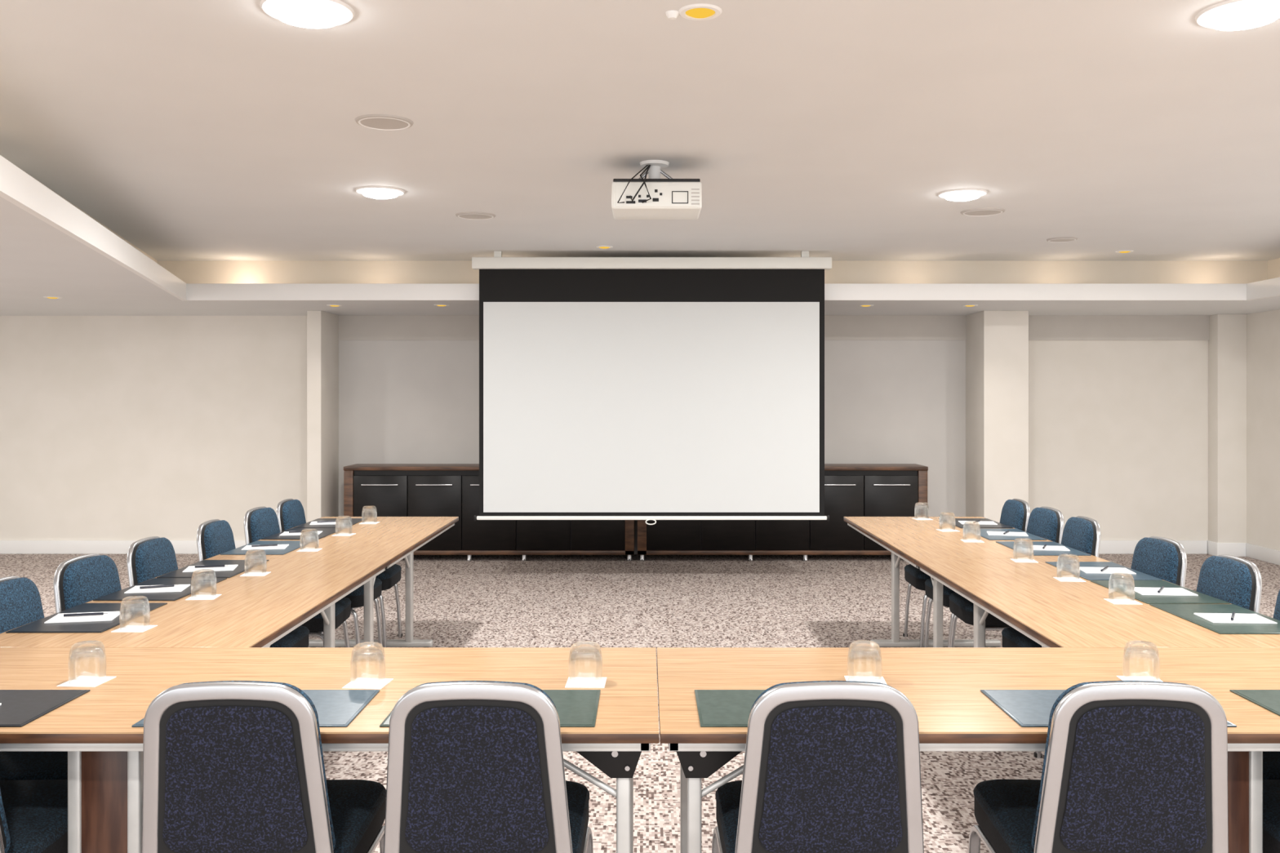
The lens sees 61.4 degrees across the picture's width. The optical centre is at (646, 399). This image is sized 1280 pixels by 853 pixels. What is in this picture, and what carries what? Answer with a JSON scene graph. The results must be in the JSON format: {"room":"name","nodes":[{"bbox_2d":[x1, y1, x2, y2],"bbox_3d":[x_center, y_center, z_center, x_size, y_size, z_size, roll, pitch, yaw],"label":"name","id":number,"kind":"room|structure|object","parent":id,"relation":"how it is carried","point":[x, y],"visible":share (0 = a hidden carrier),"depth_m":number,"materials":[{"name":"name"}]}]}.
{"room":"conference room","nodes":[
{"label":"conference room","id":0,"kind":"room"},
{"bbox_2d":[0,315,1208,540],"bbox_3d":[-0.875,0.150,10.560,13.250,2.700,0.120,0,0,0],"label":"wall","id":1,"kind":"structure","parent":0,"point":[113,428],"depth_m":10.50,"materials":[{"name":"paint"}]},
{"bbox_2d":[0,540,245,554],"bbox_3d":[-5.315,1.435,10.490,4.370,0.130,0.020,0,0,0],"label":"baseboard","id":2,"kind":"structure","parent":1,"relation":"attached to","point":[6,547],"depth_m":10.48,"materials":[{"name":"white"}]},
{"bbox_2d":[306,311,338,522],"bbox_3d":[-3.055,0.340,10.192,0.154,2.320,0.615,0,0,0],"label":"pilaster","id":3,"kind":"object","parent":1,"relation":"attached to","point":[322,342],"depth_m":9.95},
{"bbox_2d":[965,311,1028,522],"bbox_3d":[3.305,0.340,10.192,0.434,2.320,0.615,0,0,0],"label":"pilaster","id":4,"kind":"object","parent":1,"relation":"attached to","point":[997,342],"depth_m":9.90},
{"bbox_2d":[1028,315,1209,340],"bbox_3d":[4.490,-0.700,10.485,1.960,0.240,0.030,0,0,0],"label":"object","id":5,"kind":"object","parent":1,"relation":"attached to","point":[1041,327],"visible":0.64,"depth_m":10.47,"materials":[{"name":"paint"}]},
{"bbox_2d":[1098,540,1207,554],"bbox_3d":[4.487,1.435,10.490,1.935,0.130,0.020,0,0,0],"label":"baseboard","id":6,"kind":"structure","parent":1,"relation":"attached to","point":[1106,547],"depth_m":10.48,"materials":[{"name":"white"}]},
{"bbox_2d":[1207,314,1246,556],"bbox_3d":[5.610,0.340,10.402,0.304,2.320,0.195,0,0,0],"label":"pilaster","id":7,"kind":"object","parent":1,"relation":"attached to","point":[1227,344],"visible":0.87,"depth_m":10.32,"materials":[{"name":"paint"}]},
{"bbox_2d":[0,554,1279,852],"bbox_3d":[-0.875,1.550,4.000,13.250,0.100,13.000,0,0,0],"label":"floor","id":8,"kind":"structure","parent":0,"point":[485,601],"depth_m":7.57,"materials":[{"name":"carpet"}]},
{"bbox_2d":[0,575,44,633],"bbox_3d":[-1.892,1.056,3.668,0.714,0.893,0.465,0,0,-2],"label":"chair","id":9,"kind":"object","parent":8,"relation":"on","point":[20,602],"visible":0.2,"depth_m":3.68,"materials":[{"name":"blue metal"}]},
{"bbox_2d":[0,779,67,852],"bbox_3d":[-1.644,1.056,2.619,0.465,0.893,0.671,0,0,-2],"label":"chair","id":10,"kind":"object","parent":8,"relation":"on","point":[33,814],"visible":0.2,"depth_m":2.66,"materials":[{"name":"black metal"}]},
{"bbox_2d":[0,751,67,780],"bbox_3d":[-1.892,1.056,3.190,0.714,0.893,0.465,0,0,0],"label":"chair","id":11,"kind":"object","parent":8,"relation":"on","point":[14,766],"visible":0.07,"depth_m":3.03,"materials":[{"name":"fabric"}]},
{"bbox_2d":[53,553,121,613],"bbox_3d":[-1.892,1.056,4.190,0.714,0.893,0.465,0,0,2],"label":"chair","id":12,"kind":"object","parent":8,"relation":"on","point":[83,579],"visible":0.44,"depth_m":4.12,"materials":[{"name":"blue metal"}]},
{"bbox_2d":[0,558,391,647],"bbox_3d":[-1.661,1.130,4.232,0.878,0.740,1.848,0,0,0],"label":"conference table","id":13,"kind":"object","parent":8,"relation":"on","point":[250,611],"visible":0.44,"depth_m":3.94,"materials":[{"name":"brown wood"}]},
{"bbox_2d":[5,603,167,633],"bbox_3d":[-1.935,0.758,3.760,0.310,0.005,0.500,0,0,-1],"label":"desk pad","id":14,"kind":"object","parent":13,"relation":"on","point":[38,626],"visible":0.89,"depth_m":3.63,"materials":[{"name":"black leather"}]},
{"bbox_2d":[44,611,119,623],"bbox_3d":[-1.945,0.753,3.730,0.210,0.005,0.149,0,0,-12],"label":"notepad","id":15,"kind":"object","parent":14,"relation":"on","point":[59,618],"visible":0.72,"depth_m":3.70,"materials":[{"name":"white paper"}]},
{"bbox_2d":[111,625,157,632],"bbox_3d":[-1.698,0.759,3.574,0.104,0.002,0.104,0,0,1],"label":"coaster","id":16,"kind":"object","parent":13,"relation":"on","point":[117,630],"visible":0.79,"depth_m":3.53,"materials":[{"name":"white"}]},
{"bbox_2d":[119,595,150,631],"bbox_3d":[-1.700,0.707,3.580,0.092,0.102,0.092,0,0,0],"label":"drinking glass","id":17,"kind":"object","parent":16,"relation":"on","point":[135,611],"visible":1,"depth_m":3.54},
{"bbox_2d":[93,577,226,600],"bbox_3d":[-1.935,0.758,4.320,0.310,0.005,0.500,0,0,0],"label":"desk pad","id":18,"kind":"object","parent":13,"relation":"on","point":[119,595],"visible":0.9,"depth_m":4.21,"materials":[{"name":"black leather"}]},
{"bbox_2d":[124,584,190,593],"bbox_3d":[-1.945,0.753,4.290,0.210,0.005,0.149,0,0,-10],"label":"notepad","id":19,"kind":"object","parent":18,"relation":"on","point":[180,588],"visible":0.91,"depth_m":4.26,"materials":[{"name":"white paper"}]},
{"bbox_2d":[185,594,222,599],"bbox_3d":[-1.703,0.759,4.144,0.104,0.002,0.104,0,0,-6],"label":"coaster","id":20,"kind":"object","parent":13,"relation":"on","point":[217,595],"visible":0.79,"depth_m":4.11,"materials":[{"name":"white"}]},
{"bbox_2d":[191,568,216,599],"bbox_3d":[-1.705,0.707,4.150,0.092,0.102,0.092,0,0,0],"label":"drinking glass","id":21,"kind":"object","parent":20,"relation":"on","point":[203,581],"visible":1,"depth_m":4.11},
{"bbox_2d":[156,560,269,577],"bbox_3d":[-1.935,0.758,4.840,0.310,0.005,0.500,0,0,-1],"label":"desk pad","id":22,"kind":"object","parent":13,"relation":"on","point":[239,569],"visible":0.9,"depth_m":4.75,"materials":[{"name":"black leather"}]},
{"bbox_2d":[240,572,270,576],"bbox_3d":[-1.703,0.759,4.694,0.104,0.002,0.104,0,0,-4],"label":"coaster","id":23,"kind":"object","parent":13,"relation":"on","point":[267,573],"visible":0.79,"depth_m":4.66,"materials":[{"name":"white"}]},
{"bbox_2d":[244,549,266,575],"bbox_3d":[-1.705,0.707,4.700,0.092,0.102,0.092,0,0,0],"label":"drinking glass","id":24,"kind":"object","parent":23,"relation":"on","point":[255,560],"visible":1,"depth_m":4.67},
{"bbox_2d":[126,536,309,647],"bbox_3d":[-1.892,1.056,4.755,0.714,0.893,0.465,0,0,-1],"label":"chair","id":25,"kind":"object","parent":8,"relation":"on","point":[148,558],"visible":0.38,"depth_m":4.67,"materials":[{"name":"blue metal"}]},
{"bbox_2d":[142,680,386,852],"bbox_3d":[-0.908,1.056,2.619,0.465,0.893,0.671,0,0,-1],"label":"chair","id":26,"kind":"object","parent":8,"relation":"on","point":[229,766],"visible":0.94,"depth_m":2.34,"materials":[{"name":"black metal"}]},
{"bbox_2d":[196,519,351,647],"bbox_3d":[-1.892,1.056,5.463,0.714,0.893,0.465,0,0,-3],"label":"chair","id":27,"kind":"object","parent":8,"relation":"on","point":[215,537],"visible":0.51,"depth_m":5.34,"materials":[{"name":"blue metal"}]},
{"bbox_2d":[244,506,382,645],"bbox_3d":[-1.892,1.056,6.092,0.714,0.893,0.465,0,0,2],"label":"chair","id":28,"kind":"object","parent":8,"relation":"on","point":[260,522],"visible":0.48,"depth_m":5.98,"materials":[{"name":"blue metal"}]},
{"bbox_2d":[0,647,659,852],"bbox_3d":[-1.036,1.130,2.885,2.129,0.740,0.840,0,0,0],"label":"conference table","id":29,"kind":"object","parent":8,"relation":"on","point":[98,736],"visible":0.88,"depth_m":2.80,"materials":[{"name":"brown wood"}]},
{"bbox_2d":[0,689,89,727],"bbox_3d":[-1.700,0.758,2.655,0.500,0.005,0.310,0,0,0],"label":"desk pad","id":30,"kind":"object","parent":29,"relation":"on","point":[19,708],"visible":1,"depth_m":2.68,"materials":[{"name":"black leather"}]},
{"bbox_2d":[56,676,116,687],"bbox_3d":[-1.508,0.759,2.904,0.104,0.002,0.104,0,0,4],"label":"coaster","id":31,"kind":"object","parent":29,"relation":"on","point":[108,678],"visible":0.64,"depth_m":2.87,"materials":[{"name":"white"}]},
{"bbox_2d":[67,640,106,684],"bbox_3d":[-1.510,0.707,2.910,0.092,0.102,0.092,0,0,0],"label":"drinking glass","id":32,"kind":"object","parent":31,"relation":"on","point":[86,659],"visible":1,"depth_m":2.88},
{"bbox_2d":[131,689,379,727],"bbox_3d":[-0.945,0.758,2.655,0.500,0.005,0.310,0,0,0],"label":"desk pad","id":33,"kind":"object","parent":29,"relation":"on","point":[334,708],"visible":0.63,"depth_m":2.67,"materials":[{"name":"blue leather"}]},
{"bbox_2d":[342,678,393,689],"bbox_3d":[-0.745,0.759,2.884,0.104,0.002,0.104,0,0,5],"label":"coaster","id":34,"kind":"object","parent":29,"relation":"on","point":[348,686],"visible":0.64,"depth_m":2.85,"materials":[{"name":"white"}]},
{"bbox_2d":[350,641,385,687],"bbox_3d":[-0.747,0.707,2.890,0.092,0.102,0.092,0,0,0],"label":"drinking glass","id":35,"kind":"object","parent":34,"relation":"on","point":[367,662],"visible":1,"depth_m":2.85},
{"bbox_2d":[379,689,600,727],"bbox_3d":[-0.370,0.758,2.655,0.500,0.005,0.310,0,0,0],"label":"desk pad","id":36,"kind":"object","parent":29,"relation":"on","point":[575,708],"visible":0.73,"depth_m":2.65,"materials":[{"name":"green leather"}]},
{"bbox_2d":[564,677,606,688],"bbox_3d":[-0.162,0.759,2.894,0.104,0.002,0.104,0,0,1],"label":"coaster","id":37,"kind":"object","parent":29,"relation":"on","point":[568,685],"visible":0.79,"depth_m":2.85,"materials":[{"name":"white"}]},
{"bbox_2d":[568,640,602,685],"bbox_3d":[-0.164,0.707,2.900,0.092,0.102,0.092,0,0,0],"label":"drinking glass","id":38,"kind":"object","parent":37,"relation":"on","point":[585,658],"visible":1,"depth_m":2.86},
{"bbox_2d":[209,516,458,647],"bbox_3d":[-1.661,1.130,6.084,0.878,0.740,1.848,0,0,0],"label":"conference table","id":39,"kind":"object","parent":8,"relation":"on","point":[397,539],"visible":0.43,"depth_m":5.96,"materials":[{"name":"brown wood"}]},
{"bbox_2d":[220,540,300,555],"bbox_3d":[-1.935,0.758,5.530,0.310,0.005,0.500,0,0,0],"label":"desk pad","id":40,"kind":"object","parent":39,"relation":"on","point":[293,544],"visible":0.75,"depth_m":5.46,"materials":[{"name":"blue leather"}]},
{"bbox_2d":[261,528,335,539],"bbox_3d":[-1.935,0.758,6.100,0.310,0.005,0.500,0,0,1],"label":"desk pad","id":41,"kind":"object","parent":39,"relation":"on","point":[326,531],"visible":0.58,"depth_m":6.05,"materials":[{"name":"black leather"}]},
{"bbox_2d":[296,548,321,551],"bbox_3d":[-1.703,0.759,5.444,0.104,0.002,0.104,0,0,-4],"label":"coaster","id":42,"kind":"object","parent":39,"relation":"on","point":[300,550],"visible":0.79,"depth_m":5.39,"materials":[{"name":"white"}]},
{"bbox_2d":[299,528,319,551],"bbox_3d":[-1.705,0.707,5.450,0.092,0.102,0.092,0,0,0],"label":"drinking glass","id":43,"kind":"object","parent":42,"relation":"on","point":[309,539],"visible":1,"depth_m":5.41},
{"bbox_2d":[293,518,361,528],"bbox_3d":[-1.935,0.758,6.620,0.310,0.005,0.500,0,0,-1],"label":"desk pad","id":44,"kind":"object","parent":39,"relation":"on","point":[354,521],"visible":0.56,"depth_m":6.49,"materials":[{"name":"black leather"}]},
{"bbox_2d":[331,533,355,536],"bbox_3d":[-1.703,0.759,6.064,0.104,0.002,0.104,0,0,4],"label":"coaster","id":45,"kind":"object","parent":39,"relation":"on","point":[352,534],"visible":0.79,"depth_m":6.01,"materials":[{"name":"white"}]},
{"bbox_2d":[335,515,352,535],"bbox_3d":[-1.705,0.707,6.070,0.092,0.102,0.092,0,0,0],"label":"drinking glass","id":46,"kind":"object","parent":45,"relation":"on","point":[344,526],"visible":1,"depth_m":6.03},
{"bbox_3d":[-1.708,0.759,6.644,0.104,0.002,0.104,0,0,-1],"label":"coaster","id":47,"kind":"object","parent":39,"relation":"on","visible":0},
{"bbox_2d":[361,505,377,523],"bbox_3d":[-1.710,0.707,6.650,0.092,0.102,0.092,0,0,0],"label":"drinking glass","id":48,"kind":"object","parent":47,"relation":"on","point":[369,513],"visible":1,"depth_m":6.61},
{"bbox_2d":[276,498,402,647],"bbox_3d":[-1.892,1.056,6.605,0.714,0.893,0.465,0,0,-1],"label":"chair","id":49,"kind":"object","parent":8,"relation":"on","point":[290,512],"visible":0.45,"depth_m":6.48,"materials":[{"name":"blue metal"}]},
{"bbox_2d":[383,680,593,852],"bbox_3d":[-0.370,1.056,2.619,0.465,0.893,0.671,0,0,1],"label":"chair","id":50,"kind":"object","parent":8,"relation":"on","point":[473,766],"visible":1,"depth_m":2.34,"materials":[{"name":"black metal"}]},
{"bbox_2d":[343,463,634,560],"bbox_3d":[-1.462,1.060,10.207,2.695,0.880,0.466,0,0,0],"label":"sideboard","id":51,"kind":"object","parent":8,"relation":"on","point":[395,490],"visible":0.56,"depth_m":10.00,"materials":[{"name":"brown wood"}]},
{"bbox_2d":[637,463,928,560],"bbox_3d":[1.262,1.060,10.207,2.695,0.880,0.466,0,0,0],"label":"sideboard","id":52,"kind":"object","parent":8,"relation":"on","point":[851,490],"visible":0.52,"depth_m":10.00,"materials":[{"name":"brown wood"}]},
{"bbox_2d":[711,680,924,852],"bbox_3d":[0.402,1.056,2.619,0.465,0.893,0.671,0,0,-1],"label":"chair","id":53,"kind":"object","parent":8,"relation":"on","point":[830,766],"visible":1,"depth_m":2.34,"materials":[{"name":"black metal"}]},
{"bbox_2d":[902,498,1030,647],"bbox_3d":[1.972,1.056,6.605,0.714,0.893,0.465,0,0,1],"label":"chair","id":54,"kind":"object","parent":8,"relation":"on","point":[1015,513],"visible":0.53,"depth_m":6.49,"materials":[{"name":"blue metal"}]},
{"bbox_2d":[656,647,1279,852],"bbox_3d":[1.105,1.130,2.885,2.149,0.740,0.840,0,0,0],"label":"conference table","id":55,"kind":"object","parent":8,"relation":"on","point":[944,686],"visible":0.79,"depth_m":2.88,"materials":[{"name":"brown wood"}]},
{"bbox_2d":[694,689,765,727],"bbox_3d":[0.375,0.758,2.655,0.500,0.005,0.310,0,0,0],"label":"desk pad","id":56,"kind":"object","parent":55,"relation":"on","point":[716,708],"visible":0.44,"depth_m":2.65,"materials":[{"name":"green leather"}]},
{"bbox_2d":[844,675,886,684],"bbox_3d":[0.591,0.759,2.904,0.104,0.002,0.104,0,0,5],"label":"coaster","id":57,"kind":"object","parent":55,"relation":"on","point":[883,682],"visible":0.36,"depth_m":2.92,"materials":[{"name":"white"}]},
{"bbox_2d":[847,640,881,683],"bbox_3d":[0.589,0.707,2.910,0.092,0.102,0.092,0,0,0],"label":"drinking glass","id":58,"kind":"object","parent":57,"relation":"on","point":[864,657],"visible":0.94,"depth_m":2.87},
{"bbox_2d":[980,689,1236,727],"bbox_3d":[1.120,0.758,2.655,0.500,0.005,0.310,0,0,0],"label":"desk pad","id":59,"kind":"object","parent":55,"relation":"on","point":[1027,708],"visible":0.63,"depth_m":2.67,"materials":[{"name":"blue leather"}]},
{"bbox_2d":[1116,675,1162,681],"bbox_3d":[1.338,0.759,2.904,0.104,0.002,0.104,0,0,6],"label":"coaster","id":60,"kind":"object","parent":55,"relation":"on","point":[1121,677],"visible":0.14,"depth_m":2.94,"materials":[{"name":"white"}]},
{"bbox_2d":[1122,640,1159,681],"bbox_3d":[1.336,0.707,2.910,0.092,0.102,0.092,0,0,0],"label":"drinking glass","id":61,"kind":"object","parent":60,"relation":"on","point":[1140,659],"visible":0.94,"depth_m":2.88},
{"bbox_2d":[1229,689,1279,715],"bbox_3d":[1.770,0.758,2.655,0.500,0.005,0.310,0,0,0],"label":"desk pad","id":62,"kind":"object","parent":55,"relation":"on","point":[1268,700],"visible":1,"depth_m":2.73,"materials":[{"name":"green leather"}]},
{"bbox_2d":[844,516,1099,647],"bbox_3d":[1.731,1.130,6.084,0.898,0.740,1.848,0,0,0],"label":"conference table","id":63,"kind":"object","parent":8,"relation":"on","point":[908,539],"visible":0.41,"depth_m":5.98,"materials":[{"name":"brown wood"}]},
{"bbox_2d":[960,539,984,542],"bbox_3d":[1.752,0.759,5.794,0.104,0.002,0.104,0,0,4],"label":"coaster","id":64,"kind":"object","parent":63,"relation":"on","point":[980,541],"visible":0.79,"depth_m":5.76,"materials":[{"name":"white"}]},
{"bbox_2d":[962,520,980,542],"bbox_3d":[1.750,0.707,5.800,0.092,0.102,0.092,0,0,0],"label":"drinking glass","id":65,"kind":"object","parent":64,"relation":"on","point":[971,530],"visible":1,"depth_m":5.76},
{"bbox_2d":[938,518,1013,528],"bbox_3d":[2.015,0.758,6.620,0.310,0.005,0.500,0,0,1],"label":"desk pad","id":66,"kind":"object","parent":63,"relation":"on","point":[957,524],"visible":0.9,"depth_m":6.53,"materials":[{"name":"black leather"}]},
{"bbox_2d":[980,528,1046,540],"bbox_3d":[2.015,0.758,6.080,0.310,0.005,0.500,0,0,1],"label":"desk pad","id":67,"kind":"object","parent":63,"relation":"on","point":[984,533],"visible":0.68,"depth_m":5.95,"materials":[{"name":"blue leather"}]},
{"bbox_2d":[995,541,1091,555],"bbox_3d":[2.015,0.758,5.500,0.310,0.005,0.500,0,0,1],"label":"desk pad","id":68,"kind":"object","parent":63,"relation":"on","point":[1010,544],"visible":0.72,"depth_m":5.40,"materials":[{"name":"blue leather"}]},
{"bbox_3d":[1.752,0.759,6.264,0.104,0.002,0.104,0,0,-6],"label":"coaster","id":69,"kind":"object","parent":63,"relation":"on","visible":0},
{"bbox_2d":[938,511,955,531],"bbox_3d":[1.750,0.707,6.270,0.092,0.102,0.092,0,0,0],"label":"drinking glass","id":70,"kind":"object","parent":69,"relation":"on","point":[947,519],"visible":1,"depth_m":6.23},
{"bbox_2d":[924,506,1064,647],"bbox_3d":[1.972,1.056,6.090,0.714,0.893,0.465,0,0,-2],"label":"chair","id":71,"kind":"object","parent":8,"relation":"on","point":[1046,522],"visible":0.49,"depth_m":6.02,"materials":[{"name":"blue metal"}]},
{"bbox_2d":[948,515,1101,647],"bbox_3d":[1.972,1.056,5.605,0.714,0.893,0.465,0,0,1],"label":"chair","id":72,"kind":"object","parent":8,"relation":"on","point":[1081,533],"visible":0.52,"depth_m":5.49,"materials":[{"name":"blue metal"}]},
{"bbox_2d":[1001,536,1186,758],"bbox_3d":[1.972,1.056,4.742,0.714,0.893,0.465,0,0,-2],"label":"chair","id":73,"kind":"object","parent":8,"relation":"on","point":[1163,558],"visible":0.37,"depth_m":4.68,"materials":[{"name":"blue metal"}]},
{"bbox_2d":[914,558,1279,647],"bbox_3d":[1.731,1.130,4.232,0.898,0.740,1.848,0,0,0],"label":"conference table","id":74,"kind":"object","parent":8,"relation":"on","point":[1026,597],"visible":0.34,"depth_m":3.94,"materials":[{"name":"brown wood"}]},
{"bbox_2d":[1010,559,1037,562],"bbox_3d":[1.782,0.759,5.084,0.104,0.002,0.104,0,0,5],"label":"coaster","id":75,"kind":"object","parent":74,"relation":"on","point":[1033,561],"visible":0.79,"depth_m":5.04,"materials":[{"name":"white"}]},
{"bbox_2d":[1013,537,1033,561],"bbox_3d":[1.780,0.707,5.090,0.092,0.102,0.092,0,0,0],"label":"drinking glass","id":76,"kind":"object","parent":75,"relation":"on","point":[1023,548],"visible":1,"depth_m":5.05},
{"bbox_2d":[1053,577,1085,582],"bbox_3d":[1.787,0.759,4.554,0.104,0.002,0.104,0,0,4],"label":"coaster","id":77,"kind":"object","parent":74,"relation":"on","point":[1080,580],"visible":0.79,"depth_m":4.52,"materials":[{"name":"white"}]},
{"bbox_2d":[1056,554,1079,580],"bbox_3d":[1.785,0.707,4.560,0.092,0.102,0.092,0,0,0],"label":"drinking glass","id":78,"kind":"object","parent":77,"relation":"on","point":[1068,565],"visible":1,"depth_m":4.52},
{"bbox_2d":[1044,561,1162,580],"bbox_3d":[2.015,0.758,4.780,0.310,0.005,0.500,0,0,0],"label":"desk pad","id":79,"kind":"object","parent":74,"relation":"on","point":[1140,575],"visible":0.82,"depth_m":4.67,"materials":[{"name":"blue leather"}]},
{"bbox_2d":[1080,567,1136,574],"bbox_3d":[2.025,0.753,4.750,0.210,0.005,0.149,0,0,7],"label":"notepad","id":80,"kind":"object","parent":79,"relation":"on","point":[1086,570],"visible":0.78,"depth_m":4.73,"materials":[{"name":"white paper"}]},
{"bbox_2d":[1103,598,1142,604],"bbox_3d":[1.792,0.759,4.054,0.104,0.002,0.104,0,0,3],"label":"coaster","id":81,"kind":"object","parent":74,"relation":"on","point":[1135,602],"visible":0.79,"depth_m":4.01,"materials":[{"name":"white"}]},
{"bbox_2d":[1108,573,1134,603],"bbox_3d":[1.790,0.707,4.060,0.092,0.102,0.092,0,0,0],"label":"drinking glass","id":82,"kind":"object","parent":81,"relation":"on","point":[1121,585],"visible":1,"depth_m":4.02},
{"bbox_2d":[1090,580,1230,604],"bbox_3d":[2.015,0.758,4.260,0.310,0.005,0.500,0,0,-1],"label":"desk pad","id":83,"kind":"object","parent":74,"relation":"on","point":[1202,598],"visible":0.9,"depth_m":4.13,"materials":[{"name":"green leather"}]},
{"bbox_2d":[1134,587,1198,595],"bbox_3d":[2.025,0.753,4.230,0.210,0.005,0.149,0,0,5],"label":"notepad","id":84,"kind":"object","parent":83,"relation":"on","point":[1143,591],"visible":0.78,"depth_m":4.21,"materials":[{"name":"white paper"}]},
{"bbox_2d":[1149,604,1279,634],"bbox_3d":[2.015,0.758,3.740,0.310,0.005,0.500,0,0,0],"label":"desk pad","id":85,"kind":"object","parent":74,"relation":"on","point":[1185,611],"visible":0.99,"depth_m":3.74,"materials":[{"name":"green leather"}]},
{"bbox_2d":[1193,613,1277,623],"bbox_3d":[2.025,0.753,3.710,0.210,0.005,0.149,0,0,4],"label":"notepad","id":86,"kind":"object","parent":85,"relation":"on","point":[1220,618],"visible":1,"depth_m":3.70,"materials":[{"name":"white paper"}]},
{"bbox_2d":[968,680,1228,852],"bbox_3d":[1.082,1.056,2.619,0.465,0.893,0.671,0,0,3],"label":"chair","id":87,"kind":"object","parent":8,"relation":"on","point":[1129,766],"visible":1,"depth_m":2.35,"materials":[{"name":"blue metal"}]},
{"bbox_2d":[1195,554,1262,613],"bbox_3d":[1.972,1.056,4.185,0.714,0.893,0.465,0,0,1],"label":"chair","id":88,"kind":"object","parent":8,"relation":"on","point":[1236,580],"visible":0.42,"depth_m":4.09,"materials":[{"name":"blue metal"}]},
{"bbox_2d":[1262,779,1279,852],"bbox_3d":[1.744,1.056,2.619,0.465,0.893,0.671,0,0,2],"label":"chair","id":89,"kind":"object","parent":8,"relation":"on","point":[1271,788],"visible":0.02,"depth_m":2.68,"materials":[{"name":"fabric"}]},
{"bbox_2d":[1262,751,1279,779],"bbox_3d":[1.972,1.056,3.180,0.714,0.893,0.465,0,0,0],"label":"chair","id":90,"kind":"object","parent":8,"relation":"on","point":[1271,760],"visible":0.02,"depth_m":3.03,"materials":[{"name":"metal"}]},
{"bbox_2d":[0,177,1279,315],"bbox_3d":[-0.875,-1.010,4.000,13.250,0.380,13.000,0,0,0],"label":"ceiling","id":91,"kind":"structure","parent":0,"point":[37,260],"depth_m":9.30,"materials":[{"name":"paint"}]},
{"bbox_2d":[0,155,186,300],"bbox_3d":[-2.269,-0.886,3.195,0.039,0.139,11.810,0,0,-15],"label":"trim","id":92,"kind":"structure","parent":91,"relation":"attached to","point":[17,187],"depth_m":5.37,"materials":[{"name":"white"}]},
{"bbox_2d":[471,250,831,524],"bbox_3d":[0.043,-0.095,8.705,2.894,2.210,0.110,0,0,0],"label":"projector screen","id":93,"kind":"object","parent":91,"relation":"hanging from","point":[646,388],"visible":1,"depth_m":8.69,"materials":[{"name":"fabric"}]},
{"bbox_2d":[678,3,722,20],"bbox_3d":[0.166,-1.194,3.330,0.136,0.012,0.136,0,0,0],"label":"recessed light","id":94,"kind":"object","parent":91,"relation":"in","point":[698,11],"visible":1,"depth_m":3.31,"materials":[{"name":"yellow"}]},
{"bbox_2d":[186,283,1246,300],"bbox_3d":[0.570,-0.886,8.870,8.720,0.137,0.040,0,0,0],"label":"trim","id":95,"kind":"structure","parent":91,"relation":"attached to","point":[194,291],"depth_m":8.85,"materials":[{"name":"white"}]},
{"bbox_2d":[1246,277,1279,300],"bbox_3d":[4.950,-0.886,3.195,0.040,0.139,11.390,0,0,0],"label":"trim","id":96,"kind":"structure","parent":91,"relation":"attached to","point":[1267,288],"depth_m":8.61,"materials":[{"name":"white"}]},
{"bbox_2d":[0,0,1279,260],"bbox_3d":[-0.875,-1.250,4.060,13.490,0.100,13.120,0,0,0],"label":"ceiling","id":97,"kind":"structure","parent":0,"point":[188,130],"depth_m":4.72,"materials":[{"name":"paint"}]},
{"bbox_2d":[259,0,355,28],"bbox_3d":[-1.040,-1.180,3.310,0.278,0.040,0.278,0,0,0],"label":"recessed light","id":98,"kind":"object","parent":97,"relation":"in","point":[312,14],"depth_m":3.27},
{"bbox_2d":[355,186,404,199],"bbox_3d":[-1.530,-1.180,6.190,0.278,0.040,0.278,0,0,0],"label":"recessed light","id":99,"kind":"object","parent":97,"relation":"in","point":[374,192],"depth_m":6.12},
{"bbox_2d":[355,113,413,130],"bbox_3d":[-1.130,-1.194,4.645,0.247,0.012,0.247,0,0,0],"label":"ceiling speaker","id":100,"kind":"object","parent":97,"relation":"in","point":[379,122],"depth_m":4.62},
{"bbox_2d":[455,211,495,219],"bbox_3d":[-1.110,-1.194,7.000,0.260,0.012,0.260,0,0,0],"label":"ceiling speaker","id":101,"kind":"object","parent":97,"relation":"in","point":[467,215],"depth_m":6.98},
{"bbox_2d":[611,160,702,219],"bbox_3d":[0.050,-1.070,5.448,0.444,0.260,0.424,0,0,0],"label":"ceiling projector","id":102,"kind":"object","parent":97,"relation":"hanging from","point":[653,197],"depth_m":5.30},
{"bbox_2d":[937,188,986,201],"bbox_3d":[1.835,-1.180,6.260,0.278,0.040,0.278,0,0,0],"label":"recessed light","id":103,"kind":"object","parent":97,"relation":"in","point":[961,194],"depth_m":6.19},
{"bbox_2d":[960,207,1005,216],"bbox_3d":[2.140,-1.194,6.860,0.274,0.012,0.274,0,0,0],"label":"ceiling speaker","id":104,"kind":"object","parent":97,"relation":"in","point":[983,211],"depth_m":6.83},
{"bbox_2d":[1195,0,1279,31],"bbox_3d":[1.850,-1.180,3.330,0.278,0.040,0.278,0,0,0],"label":"recessed light","id":105,"kind":"object","parent":97,"relation":"in","point":[1229,15],"depth_m":3.28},
{"bbox_2d":[337,315,966,554],"bbox_3d":[0.055,0.340,10.475,6.090,2.320,0.050,0,0,0],"label":"wall","id":106,"kind":"structure","parent":0,"point":[895,385],"depth_m":10.47,"materials":[{"name":"paint"}]},
{"bbox_2d":[1246,309,1279,551],"bbox_3d":[5.810,0.150,4.060,0.120,2.700,13.120,0,0,0],"label":"wall","id":107,"kind":"structure","parent":0,"point":[1263,328],"depth_m":10.04,"materials":[{"name":"paint"}]},
{"bbox_2d":[1246,542,1279,565],"bbox_3d":[5.740,1.435,3.900,0.020,0.130,12.800,0,0,0],"label":"baseboard","id":108,"kind":"structure","parent":107,"relation":"attached to","point":[1255,552],"depth_m":10.01,"materials":[{"name":"white"}]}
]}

